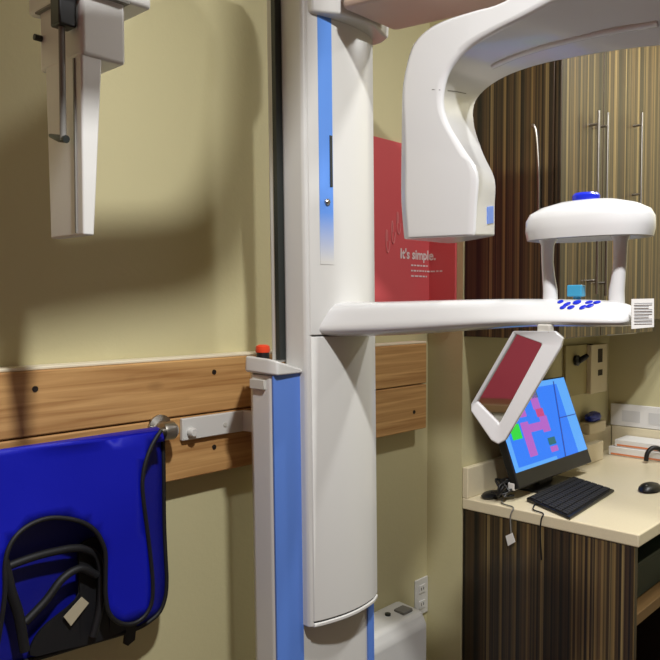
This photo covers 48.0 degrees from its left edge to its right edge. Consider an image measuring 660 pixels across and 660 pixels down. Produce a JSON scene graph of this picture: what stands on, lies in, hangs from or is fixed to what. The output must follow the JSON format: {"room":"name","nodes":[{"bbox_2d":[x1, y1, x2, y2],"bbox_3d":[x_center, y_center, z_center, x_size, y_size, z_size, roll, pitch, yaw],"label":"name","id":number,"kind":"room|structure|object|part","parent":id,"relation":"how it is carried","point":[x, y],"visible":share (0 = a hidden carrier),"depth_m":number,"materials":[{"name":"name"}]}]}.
{"room":"radiology room","nodes":[
{"label":"radiology room","id":0,"kind":"room"},
{"bbox_2d":[0,0,428,659],"bbox_3d":[-0.975,0.082,1.135,0.100,2.750,3.700,2,3,43],"label":"wall","id":1,"kind":"structure","parent":0,"point":[176,261],"depth_m":1.73,"materials":[{"name":"beige paint"}]},
{"bbox_2d":[0,384,425,481],"bbox_3d":[-0.707,0.282,1.319,0.051,0.142,2.924,2,3,43],"label":"wooden board","id":2,"kind":"object","parent":1,"relation":"attached to","point":[400,409],"visible":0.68,"depth_m":1.76,"materials":[{"name":"brown wood"}]},
{"bbox_2d":[148,414,178,440],"bbox_3d":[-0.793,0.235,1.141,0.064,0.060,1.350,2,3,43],"label":"hook","id":3,"kind":"object","parent":2,"relation":"attached to","point":[170,429],"visible":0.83,"depth_m":1.59,"materials":[{"name":"silver metal"}]},
{"bbox_2d":[0,427,168,659],"bbox_3d":[-0.787,0.446,1.125,0.085,0.467,1.322,2,3,43],"label":"apron","id":4,"kind":"object","parent":3,"relation":"hanging from","point":[84,554],"visible":1,"depth_m":1.45,"materials":[{"name":"blue fabric"}]},
{"bbox_2d":[0,341,426,439],"bbox_3d":[-0.705,0.142,1.316,0.051,0.133,2.930,2,3,43],"label":"wooden board","id":5,"kind":"object","parent":1,"relation":"attached to","point":[41,399],"visible":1,"depth_m":1.59,"materials":[{"name":"brown wood"}]},
{"bbox_2d":[374,602,425,659],"bbox_3d":[0.105,1.077,2.169,0.120,0.431,0.450,2,3,43],"label":"wall box","id":6,"kind":"object","parent":1,"relation":"attached to","point":[399,628],"visible":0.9,"depth_m":2.22,"materials":[{"name":"grey plastic"}]},
{"bbox_3d":[0.226,0.862,2.284,0.040,0.010,0.045,2,3,43],"label":"socket lid","id":7,"kind":"part","parent":6,"relation":"part of","materials":[{"name":"grey plastic"}]},
{"bbox_2d":[373,136,456,301],"bbox_3d":[0.153,-0.291,2.175,0.111,0.568,0.619,2,3,43],"label":"poster","id":8,"kind":"object","parent":1,"relation":"attached to","point":[405,270],"visible":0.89,"depth_m":2.30,"materials":[{"name":"red paper"}]},
{"bbox_2d":[411,264,441,276],"bbox_3d":[0.309,-0.189,2.372,0.052,0.039,0.098,2,3,43],"label":"print","id":9,"kind":"object","parent":8,"relation":"attached to","point":[417,270],"depth_m":2.40,"materials":[{"name":"white paint"}]},
{"bbox_2d":[414,575,427,613],"bbox_3d":[0.303,0.881,2.454,0.010,0.122,0.069,2,3,43],"label":"wall outlet","id":10,"kind":"object","parent":1,"relation":"attached to","point":[420,585],"visible":0.93,"depth_m":2.45,"materials":[{"name":"grey plastic"}]},
{"bbox_2d":[419,599,424,609],"bbox_3d":[0.304,0.907,2.453,0.003,0.028,0.032,2,3,43],"label":"socket","id":11,"kind":"object","parent":10,"relation":"attached to","point":[421,601],"depth_m":2.45,"materials":[{"name":"white plastic"}]},
{"bbox_2d":[419,583,424,593],"bbox_3d":[0.304,0.855,2.451,0.003,0.028,0.032,2,3,43],"label":"socket","id":12,"kind":"object","parent":10,"relation":"attached to","point":[421,585],"depth_m":2.45,"materials":[{"name":"white plastic"}]},
{"bbox_2d":[426,17,479,659],"bbox_3d":[0.370,0.032,2.477,0.235,2.750,0.100,2,3,43],"label":"wall","id":13,"kind":"structure","parent":0,"point":[453,357],"depth_m":2.42,"materials":[{"name":"beige paint"}]},
{"bbox_2d":[479,335,609,461],"bbox_3d":[0.763,0.016,2.897,0.235,2.750,1.050,2,3,43],"label":"wall","id":14,"kind":"structure","parent":0,"point":[490,348],"depth_m":2.84,"materials":[{"name":"beige paint"}]},
{"bbox_2d":[462,425,610,497],"bbox_3d":[0.815,0.473,2.781,0.021,0.098,1.125,2,3,43],"label":"backsplash","id":15,"kind":"structure","parent":14,"relation":"attached to","point":[478,478],"depth_m":2.45,"materials":[{"name":"beige laminate"}]},
{"bbox_2d":[464,46,657,338],"bbox_3d":[0.877,-0.585,2.565,0.352,1.224,0.958,2,3,43],"label":"upper cabinet","id":16,"kind":"object","parent":14,"relation":"attached to","point":[548,133],"visible":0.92,"depth_m":2.26,"materials":[{"name":"laminate"}]},
{"bbox_3d":[0.604,-0.471,2.174,0.030,0.269,0.008,2,3,43],"label":"handle","id":17,"kind":"part","parent":16,"relation":"part of","materials":[{"name":"silver metal"}]},
{"bbox_3d":[0.754,-0.579,2.238,0.020,1.202,0.288,2,3,43],"label":"door","id":18,"kind":"part","parent":16,"relation":"part of","materials":[{"name":"laminate"}]},
{"bbox_3d":[0.804,-0.387,2.261,0.034,0.554,0.009,2,3,43],"label":"handle","id":19,"kind":"part","parent":16,"relation":"part of","materials":[{"name":"silver metal"}]},
{"bbox_3d":[0.850,-0.389,2.310,0.034,0.566,0.009,2,3,43],"label":"handle","id":20,"kind":"part","parent":16,"relation":"part of","materials":[{"name":"silver metal"}]},
{"bbox_3d":[1.010,-0.589,2.513,0.020,1.202,0.458,2,3,43],"label":"door","id":21,"kind":"part","parent":16,"relation":"part of","materials":[{"name":"laminate"}]},
{"bbox_3d":[1.040,-0.575,2.507,0.034,0.312,0.009,2,3,43],"label":"handle","id":22,"kind":"part","parent":16,"relation":"part of","materials":[{"name":"silver metal"}]},
{"bbox_2d":[563,344,592,395],"bbox_3d":[0.986,0.159,2.948,0.028,0.200,0.211,2,3,43],"label":"wall panel","id":23,"kind":"object","parent":14,"relation":"attached to","point":[575,377],"visible":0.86,"depth_m":2.93,"materials":[{"name":"beige"}]},
{"bbox_2d":[573,353,588,365],"bbox_3d":[0.988,0.117,2.915,0.049,0.050,0.049,2,3,43],"label":"wall hook","id":24,"kind":"object","parent":23,"relation":"attached to","point":[577,359],"visible":1,"depth_m":2.91,"materials":[{"name":"black plastic"}]},
{"bbox_3d":[0.996,0.111,2.916,0.043,0.038,0.024,0,2,4],"label":"hook arm","id":25,"kind":"part","parent":24,"relation":"part of","materials":[{"name":"black plastic"}]},
{"bbox_2d":[584,343,606,393],"bbox_3d":[1.100,0.158,3.067,0.032,0.200,0.160,2,3,43],"label":"strip","id":26,"kind":"object","parent":14,"relation":"attached to","point":[597,359],"visible":0.99,"depth_m":3.04,"materials":[{"name":"beige"}]},
{"bbox_2d":[598,349,602,362],"bbox_3d":[1.114,0.105,3.058,0.002,0.056,0.042,2,3,43],"label":"socket","id":27,"kind":"object","parent":26,"relation":"attached to","point":[600,351],"depth_m":3.06,"materials":[{"name":"black plastic"}]},
{"bbox_2d":[653,45,659,319],"bbox_3d":[1.188,-0.628,2.929,0.310,1.165,0.386,2,3,43],"label":"upper cabinet","id":28,"kind":"object","parent":14,"relation":"attached to","point":[656,295],"visible":0.03,"depth_m":2.72,"materials":[{"name":"laminate"}]},
{"bbox_2d":[608,319,659,444],"bbox_3d":[2.239,0.038,2.307,3.200,2.750,0.100,2,3,43],"label":"wall","id":29,"kind":"structure","parent":0,"point":[634,359],"depth_m":3.13,"materials":[{"name":"beige paint"}]},
{"bbox_2d":[611,403,659,429],"bbox_3d":[1.378,0.366,3.042,0.455,0.093,0.016,2,3,43],"label":"panel","id":30,"kind":"object","parent":29,"relation":"attached to","point":[639,416],"visible":1,"depth_m":3.12,"materials":[{"name":"white plastic"}]},
{"bbox_2d":[612,425,659,444],"bbox_3d":[1.412,0.465,3.011,0.537,0.098,0.021,2,3,43],"label":"backsplash","id":31,"kind":"structure","parent":29,"relation":"attached to","point":[618,431],"depth_m":3.12,"materials":[{"name":"beige laminate"}]},
{"bbox_3d":[0.587,1.532,0.518,3.300,0.100,5.050,2,3,43],"label":"floor","id":32,"kind":"structure","parent":0,"visible":0},
{"bbox_2d":[29,0,659,659],"bbox_3d":[0.002,0.143,1.088,1.293,2.623,1.236,2,3,43],"label":"machine","id":33,"kind":"object","parent":32,"relation":"on","point":[311,420],"visible":1,"depth_m":1.54,"materials":[{"name":"grey plastic"}]},
{"bbox_3d":[-0.397,-0.376,1.102,0.009,0.186,0.009,1,2,28],"label":"ear rod","id":34,"kind":"part","parent":33,"relation":"part of","materials":[{"name":"grey metal"}]},
{"bbox_3d":[-0.400,-0.283,1.160,0.114,0.277,0.035,2,3,43],"label":"sensor plate","id":35,"kind":"part","parent":33,"relation":"part of","materials":[{"name":"grey plastic"}]},
{"bbox_3d":[-0.311,0.232,1.678,0.018,0.021,0.021,2,3,43],"label":"bracket knob","id":36,"kind":"part","parent":33,"relation":"part of","materials":[{"name":"grey plastic"}]},
{"bbox_3d":[-0.151,0.114,1.554,0.045,0.020,0.007,2,3,43],"label":"cap plate","id":37,"kind":"part","parent":33,"relation":"part of","materials":[{"name":"grey plastic"}]},
{"bbox_3d":[-0.011,-0.417,1.569,0.045,0.555,0.007,-1,3,-35],"label":"stripe panel","id":38,"kind":"part","parent":33,"relation":"part of","materials":[{"name":"blue plastic"}]},
{"bbox_3d":[0.268,-0.020,1.441,0.651,0.081,0.170,2,3,40],"label":"chin arm","id":39,"kind":"part","parent":33,"relation":"part of","materials":[{"name":"grey plastic"}]},
{"bbox_2d":[471,324,563,443],"bbox_3d":[0.320,0.094,1.274,0.150,0.208,0.061,2,3,43],"label":"mirror","id":40,"kind":"object","parent":33,"relation":"attached to","point":[526,357],"depth_m":1.27,"materials":[{"name":"grey plastic"}]},
{"bbox_3d":[0.479,-0.395,1.216,0.798,0.463,0.172,2,3,43],"label":"turning arm","id":41,"kind":"part","parent":33,"relation":"part of","materials":[{"name":"grey plastic"}]},
{"bbox_3d":[0.384,-0.095,1.310,0.037,0.134,0.035,2,3,43],"label":"support post","id":42,"kind":"part","parent":33,"relation":"part of","materials":[{"name":"grey plastic"}]},
{"bbox_3d":[0.434,-0.224,1.258,0.045,0.016,0.045,2,3,43],"label":"lock knob","id":43,"kind":"part","parent":33,"relation":"part of","materials":[{"name":"blue plastic"}]},
{"bbox_3d":[0.477,-0.091,1.223,0.036,0.134,0.035,2,3,43],"label":"support post","id":44,"kind":"part","parent":33,"relation":"part of","materials":[{"name":"grey plastic"}]},
{"bbox_2d":[631,299,653,328],"bbox_3d":[0.495,-0.026,1.175,0.036,0.048,0.005,0,2,0],"label":"paper tag","id":45,"kind":"object","parent":33,"relation":"attached to","point":[642,310],"visible":1,"depth_m":1.18,"materials":[{"name":"white paper"}]},
{"bbox_2d":[462,509,659,659],"bbox_3d":[1.016,0.983,2.631,0.547,0.836,1.142,2,3,43],"label":"base cabinet","id":46,"kind":"object","parent":32,"relation":"on","point":[580,601],"visible":0.61,"depth_m":2.21,"materials":[{"name":"laminate"}]},
{"bbox_2d":[462,425,659,546],"bbox_3d":[1.020,0.498,2.607,0.559,0.134,1.148,2,3,43],"label":"countertop","id":47,"kind":"structure","parent":46,"relation":"on","point":[629,516],"depth_m":2.36,"materials":[{"name":"beige laminate"}]},
{"bbox_2d":[481,490,501,499],"bbox_3d":[0.521,0.528,2.386,0.056,0.016,0.100,2,3,43],"label":"gadget","id":48,"kind":"object","parent":47,"relation":"on","point":[486,495],"visible":0.64,"depth_m":2.36,"materials":[{"name":"black plastic"}]},
{"bbox_2d":[491,478,517,497],"bbox_3d":[0.552,0.499,2.353,0.069,0.058,0.093,2,3,43],"label":"cable bundle","id":49,"kind":"object","parent":47,"relation":"on","point":[505,487],"visible":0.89,"depth_m":2.33,"materials":[{"name":"black plastic"}]},
{"bbox_2d":[501,497,514,545],"bbox_3d":[0.565,0.593,2.362,0.043,0.122,0.242,0,2,12],"label":"hanging cord","id":50,"kind":"object","parent":47,"relation":"hanging from","point":[510,539],"visible":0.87,"depth_m":2.25,"materials":[{"name":"grey plastic"}]},
{"bbox_2d":[532,504,543,559],"bbox_3d":[0.641,0.605,2.289,0.034,0.140,0.212,1,2,15],"label":"hanging cord","id":51,"kind":"object","parent":47,"relation":"hanging from","point":[534,504],"visible":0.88,"depth_m":2.19,"materials":[{"name":"black plastic"}]},
{"bbox_2d":[498,376,590,492],"bbox_3d":[0.725,0.356,2.559,0.137,0.349,0.536,2,3,43],"label":"monitor","id":52,"kind":"object","parent":47,"relation":"on","point":[547,441],"visible":0.69,"depth_m":2.54,"materials":[{"name":"black plastic"}]},
{"bbox_2d":[527,477,613,519],"bbox_3d":[0.768,0.529,2.377,0.181,0.016,0.483,2,3,38],"label":"keyboard","id":53,"kind":"object","parent":47,"relation":"on","point":[568,498],"visible":1,"depth_m":2.34,"materials":[{"name":"black plastic"}]},
{"bbox_2d":[579,411,605,434],"bbox_3d":[1.061,0.373,3.012,0.060,0.083,0.160,2,3,43],"label":"box","id":54,"kind":"object","parent":47,"relation":"on","point":[592,424],"visible":0.95,"depth_m":2.98,"materials":[{"name":"beige cardboard"}]},
{"bbox_2d":[585,440,602,464],"bbox_3d":[1.029,0.479,2.915,0.030,0.074,0.150,2,3,43],"label":"box","id":55,"kind":"object","parent":47,"relation":"on","point":[595,448],"visible":0.7,"depth_m":2.91,"materials":[{"name":"beige cardboard"}]},
{"bbox_2d":[609,444,659,461],"bbox_3d":[1.301,0.496,2.996,0.300,0.035,0.141,2,3,43],"label":"carton","id":56,"kind":"object","parent":47,"relation":"on","point":[613,450],"visible":0.67,"depth_m":2.98,"materials":[{"name":"white cardboard"}]},
{"bbox_2d":[615,435,659,451],"bbox_3d":[1.305,0.463,3.000,0.260,0.028,0.129,2,3,43],"label":"carton","id":57,"kind":"object","parent":56,"relation":"on","point":[635,442],"visible":0.97,"depth_m":3.01,"materials":[{"name":"white cardboard"}]},
{"bbox_2d":[638,482,659,492],"bbox_3d":[1.065,0.520,2.470,0.066,0.026,0.116,2,3,43],"label":"computer mouse","id":58,"kind":"object","parent":47,"relation":"on","point":[647,487],"visible":1,"depth_m":2.44,"materials":[{"name":"black plastic"}]},
{"bbox_2d":[644,445,659,460],"bbox_3d":[1.277,0.482,2.886,0.113,0.066,0.020,0,2,0],"label":"hoop","id":59,"kind":"object","parent":47,"relation":"on","point":[650,449],"visible":1,"depth_m":2.88,"materials":[{"name":"black plastic"}]},
{"bbox_3d":[1.248,0.974,2.870,0.519,0.836,0.020,2,3,43],"label":"panel","id":60,"kind":"part","parent":46,"relation":"part of","materials":[{"name":"black"}]},
{"bbox_2d":[637,534,659,597],"bbox_3d":[0.922,0.748,2.495,0.365,0.114,0.410,2,3,43],"label":"storage box","id":61,"kind":"object","parent":46,"relation":"on","point":[648,574],"visible":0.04,"depth_m":2.32,"materials":[{"name":"black plastic"}]},
{"bbox_3d":[0.922,0.699,2.493,0.365,0.015,0.410,2,3,43],"label":"box lid","id":62,"kind":"part","parent":61,"relation":"part of","materials":[{"name":"black"}]},
{"bbox_2d":[637,581,659,624],"bbox_3d":[0.933,0.822,2.548,0.489,0.035,0.868,2,3,43],"label":"shelf","id":63,"kind":"object","parent":46,"relation":"attached to","point":[648,602],"depth_m":2.24,"materials":[{"name":"brown wood"}]}
]}

